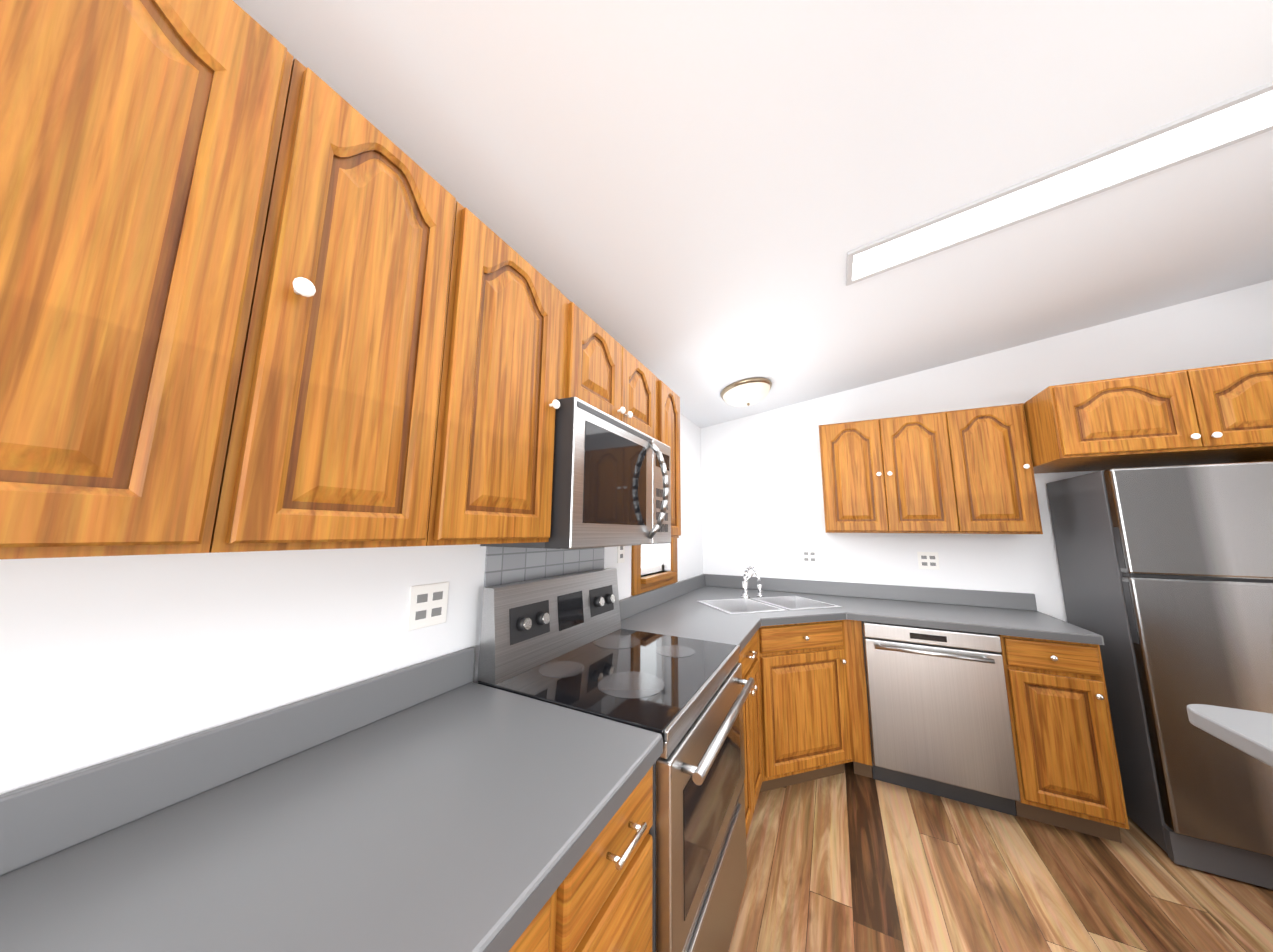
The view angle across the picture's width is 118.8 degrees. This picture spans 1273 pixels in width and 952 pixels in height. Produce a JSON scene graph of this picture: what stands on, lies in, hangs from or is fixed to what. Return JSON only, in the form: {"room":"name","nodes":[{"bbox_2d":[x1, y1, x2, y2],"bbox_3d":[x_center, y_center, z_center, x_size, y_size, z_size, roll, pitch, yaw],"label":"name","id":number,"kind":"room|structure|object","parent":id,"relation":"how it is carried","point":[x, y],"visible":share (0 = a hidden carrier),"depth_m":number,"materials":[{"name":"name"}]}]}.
{"room":"kitchen","nodes":[
{"label":"kitchen","id":0,"kind":"room"},
{"bbox_2d":[0,413,702,794],"bbox_3d":[-0.880,-0.038,0.685,0.146,3.000,6.390,-4,-9,27],"label":"wall","id":1,"kind":"structure","parent":0,"point":[102,659],"depth_m":0.69,"materials":[{"name":"white paint"}]},
{"bbox_2d":[0,0,312,558],"bbox_3d":[-0.885,-0.342,0.225,0.306,0.793,0.892,-4,-9,27],"label":"upper cabinet","id":2,"kind":"object","parent":1,"relation":"attached to","point":[262,288],"depth_m":0.45,"materials":[{"name":"brown wood"}]},
{"bbox_2d":[0,574,703,873],"bbox_3d":[-0.502,0.580,1.166,0.019,0.100,4.748,-4,-9,27],"label":"backsplash","id":3,"kind":"structure","parent":1,"relation":"attached to","point":[41,819],"depth_m":0.66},
{"bbox_2d":[236,72,471,551],"bbox_3d":[-0.611,-0.263,0.750,0.306,0.793,0.302,-4,-9,27],"label":"upper cabinet","id":4,"kind":"object","parent":1,"relation":"attached to","point":[352,448],"depth_m":0.66,"materials":[{"name":"brown wood"}]},
{"bbox_2d":[406,582,448,630],"bbox_3d":[-0.583,0.363,1.056,0.007,0.116,0.115,-4,-9,27],"label":"outlet","id":5,"kind":"object","parent":1,"relation":"attached to","point":[427,606],"visible":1,"depth_m":1.05,"materials":[{"name":"white plastic"}]},
{"bbox_2d":[444,213,571,544],"bbox_3d":[-0.456,-0.218,1.046,0.306,0.793,0.372,-4,-9,27],"label":"upper cabinet","id":6,"kind":"object","parent":1,"relation":"attached to","point":[514,338],"depth_m":0.96,"materials":[{"name":"brown wood"}]},
{"bbox_2d":[568,302,663,442],"bbox_3d":[-0.194,-0.359,1.577,0.306,0.355,0.760,-4,-9,27],"label":"upper cabinet","id":7,"kind":"object","parent":1,"relation":"attached to","point":[602,373],"depth_m":1.44,"materials":[{"name":"brown wood"}]},
{"bbox_2d":[480,397,670,548],"bbox_3d":[-0.136,0.042,1.483,0.446,0.450,0.756,-4,-9,27],"label":"microwave","id":8,"kind":"object","parent":7,"relation":"attached to","point":[611,484],"visible":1,"depth_m":1.23,"materials":[{"name":"grey metal"}]},
{"bbox_2d":[617,546,624,562],"bbox_3d":[-0.083,0.409,2.028,0.007,0.116,0.072,-4,-9,27],"label":"electrical outlet","id":9,"kind":"object","parent":1,"relation":"attached to","point":[620,554],"visible":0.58,"depth_m":2.02,"materials":[{"name":"white plastic"}]},
{"bbox_2d":[631,538,677,595],"bbox_3d":[0.101,0.210,2.486,0.160,1.020,0.670,-4,-9,27],"label":"window","id":10,"kind":"structure","parent":1,"relation":"in","point":[643,559],"depth_m":2.45,"materials":[{"name":"brown wood"}]},
{"bbox_2d":[664,384,680,537],"bbox_3d":[0.045,-0.073,2.005,0.306,0.793,0.284,-4,-9,27],"label":"upper cabinet","id":11,"kind":"object","parent":1,"relation":"attached to","point":[671,399],"depth_m":1.98,"materials":[{"name":"brown wood"}]},
{"bbox_2d":[233,0,1272,427],"bbox_3d":[3.323,-1.039,0.969,7.475,0.609,10.720,-4,-9,27],"label":"ceiling","id":12,"kind":"structure","parent":0,"point":[689,202],"depth_m":1.08,"materials":[{"name":"white paint"}]},
{"bbox_2d":[720,377,771,406],"bbox_3d":[0.780,-0.571,2.679,0.357,0.151,0.360,-4,-9,27],"label":"flush-mount light","id":13,"kind":"object","parent":12,"relation":"attached to","point":[747,392],"visible":1,"depth_m":2.58,"materials":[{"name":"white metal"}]},
{"bbox_2d":[846,81,1272,285],"bbox_3d":[1.442,-0.987,1.303,1.262,0.185,0.215,-4,-9,27],"label":"panel light","id":14,"kind":"object","parent":12,"relation":"attached to","point":[1236,119],"visible":0.97,"depth_m":1.27,"materials":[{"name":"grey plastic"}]},
{"bbox_2d":[701,280,1272,621],"bbox_3d":[3.802,0.157,1.747,7.475,3.000,0.135,-4,-9,27],"label":"wall","id":15,"kind":"structure","parent":0,"point":[762,498],"depth_m":2.62,"materials":[{"name":"white paint"}]},
{"bbox_2d":[801,549,817,564],"bbox_3d":[1.335,0.622,2.902,0.115,0.116,0.007,-4,-9,27],"label":"outlet","id":16,"kind":"object","parent":15,"relation":"attached to","point":[809,556],"visible":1,"depth_m":2.90,"materials":[{"name":"white plastic"}]},
{"bbox_2d":[704,574,1036,609],"bbox_3d":[1.513,0.832,2.766,2.075,0.100,0.020,-4,-9,27],"label":"backsplash","id":17,"kind":"structure","parent":15,"relation":"attached to","point":[1010,600],"depth_m":2.63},
{"bbox_2d":[917,552,939,569],"bbox_3d":[1.991,0.578,2.565,0.115,0.116,0.007,-4,-9,27],"label":"outlet","id":18,"kind":"object","parent":15,"relation":"attached to","point":[928,560],"visible":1,"depth_m":2.56,"materials":[{"name":"white plastic"}]},
{"bbox_2d":[819,403,1042,533],"bbox_3d":[1.846,-0.001,2.514,1.082,0.760,0.378,-4,-9,27],"label":"upper cabinet","id":19,"kind":"object","parent":15,"relation":"attached to","point":[967,471],"visible":1,"depth_m":2.34,"materials":[{"name":"brown wood"}]},
{"bbox_2d":[1024,359,1272,473],"bbox_3d":[2.667,-0.267,1.964,0.902,0.380,0.663,-4,-9,27],"label":"upper cabinet","id":20,"kind":"object","parent":15,"relation":"attached to","point":[1219,414],"visible":1,"depth_m":1.77,"materials":[{"name":"brown wood"}]},
{"bbox_2d":[728,762,1272,951],"bbox_3d":[3.283,1.543,0.552,7.795,0.100,10.800,-4,-9,27],"label":"floor","id":21,"kind":"structure","parent":0,"point":[848,860],"depth_m":1.48,"materials":[{"name":"brown wood"}]},
{"bbox_2d":[512,874,575,951],"bbox_3d":[-0.537,0.995,0.372,0.631,0.870,0.615,-4,-9,27],"label":"base cabinet","id":22,"kind":"object","parent":21,"relation":"on","point":[552,932],"depth_m":0.57,"materials":[{"name":"brown wood"}]},
{"bbox_2d":[572,766,652,951],"bbox_3d":[-0.316,1.059,0.793,0.631,0.870,0.345,-4,-9,27],"label":"base cabinet","id":23,"kind":"object","parent":21,"relation":"on","point":[614,885],"depth_m":0.70,"materials":[{"name":"brown wood"}]},
{"bbox_2d":[0,682,662,951],"bbox_3d":[-0.770,0.472,-0.032,0.647,0.040,2.368,-4,-9,27],"label":"countertop","id":24,"kind":"structure","parent":23,"relation":"on","point":[452,821],"depth_m":0.55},
{"bbox_2d":[478,568,754,951],"bbox_3d":[-0.007,0.971,1.277,0.693,1.190,0.758,-4,-9,27],"label":"range","id":25,"kind":"object","parent":21,"relation":"on","point":[566,641],"visible":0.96,"depth_m":1.16,"materials":[{"name":"grey metal"}]},
{"bbox_2d":[738,658,767,837],"bbox_3d":[0.244,1.222,1.866,0.631,0.870,0.566,-4,-9,27],"label":"base cabinet","id":26,"kind":"object","parent":21,"relation":"on","point":[756,778],"depth_m":1.78,"materials":[{"name":"brown wood"}]},
{"bbox_2d":[760,662,859,789],"bbox_3d":[0.928,1.259,2.082,0.449,0.870,0.450,-4,-9,27],"label":"base cabinet","id":27,"kind":"object","parent":21,"relation":"on","point":[810,715],"depth_m":2.05,"materials":[{"name":"brown wood"}]},
{"bbox_2d":[861,621,1019,815],"bbox_3d":[1.689,1.286,2.208,0.600,0.865,0.664,-4,-9,27],"label":"dishwasher","id":28,"kind":"object","parent":21,"relation":"on","point":[939,715],"visible":0.94,"depth_m":1.96,"materials":[{"name":"grey metal"}]},
{"bbox_2d":[1008,698,1128,842],"bbox_3d":[2.133,1.261,2.029,0.349,0.870,0.631,-4,-9,27],"label":"base cabinet","id":29,"kind":"object","parent":21,"relation":"on","point":[1067,765],"depth_m":1.74,"materials":[{"name":"brown wood"}]},
{"bbox_2d":[620,586,1109,713],"bbox_3d":[1.138,0.796,2.060,2.094,0.040,1.614,-4,-9,27],"label":"countertop","id":30,"kind":"structure","parent":29,"relation":"on","point":[1048,661],"depth_m":2.02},
{"bbox_2d":[741,566,762,597],"bbox_3d":[0.808,0.743,2.641,0.160,0.226,0.236,-4,-9,27],"label":"faucet","id":31,"kind":"object","parent":30,"relation":"on","point":[745,586],"visible":1,"depth_m":2.65,"materials":[{"name":"silver metal"}]},
{"bbox_2d":[697,596,841,613],"bbox_3d":[0.843,0.909,2.413,0.796,0.174,0.416,3,-9,-17],"label":"sink","id":32,"kind":"object","parent":30,"relation":"in","point":[738,606],"visible":0.25,"depth_m":2.55,"materials":[{"name":"silver metal"}]},
{"bbox_2d":[1046,461,1272,889],"bbox_3d":[2.723,0.808,1.768,0.754,1.700,0.615,-4,-9,27],"label":"fridge","id":33,"kind":"object","parent":21,"relation":"on","point":[1166,574],"visible":0.94,"depth_m":1.63,"materials":[{"name":"grey metal"}]},
{"bbox_2d":[1187,704,1272,766],"bbox_3d":[1.637,0.967,0.216,0.965,0.915,1.268,-4,-9,27],"label":"kitchen island","id":34,"kind":"object","parent":21,"relation":"on","point":[1249,732],"visible":1,"depth_m":0.92,"materials":[{"name":"white stone"}]},
{"bbox_2d":[1252,458,1272,461],"bbox_3d":[3.261,0.560,1.528,0.439,2.130,0.663,-4,-9,27],"label":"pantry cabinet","id":35,"kind":"object","parent":21,"relation":"on","point":[1270,459],"depth_m":1.89,"materials":[{"name":"brown wood"}]}
]}

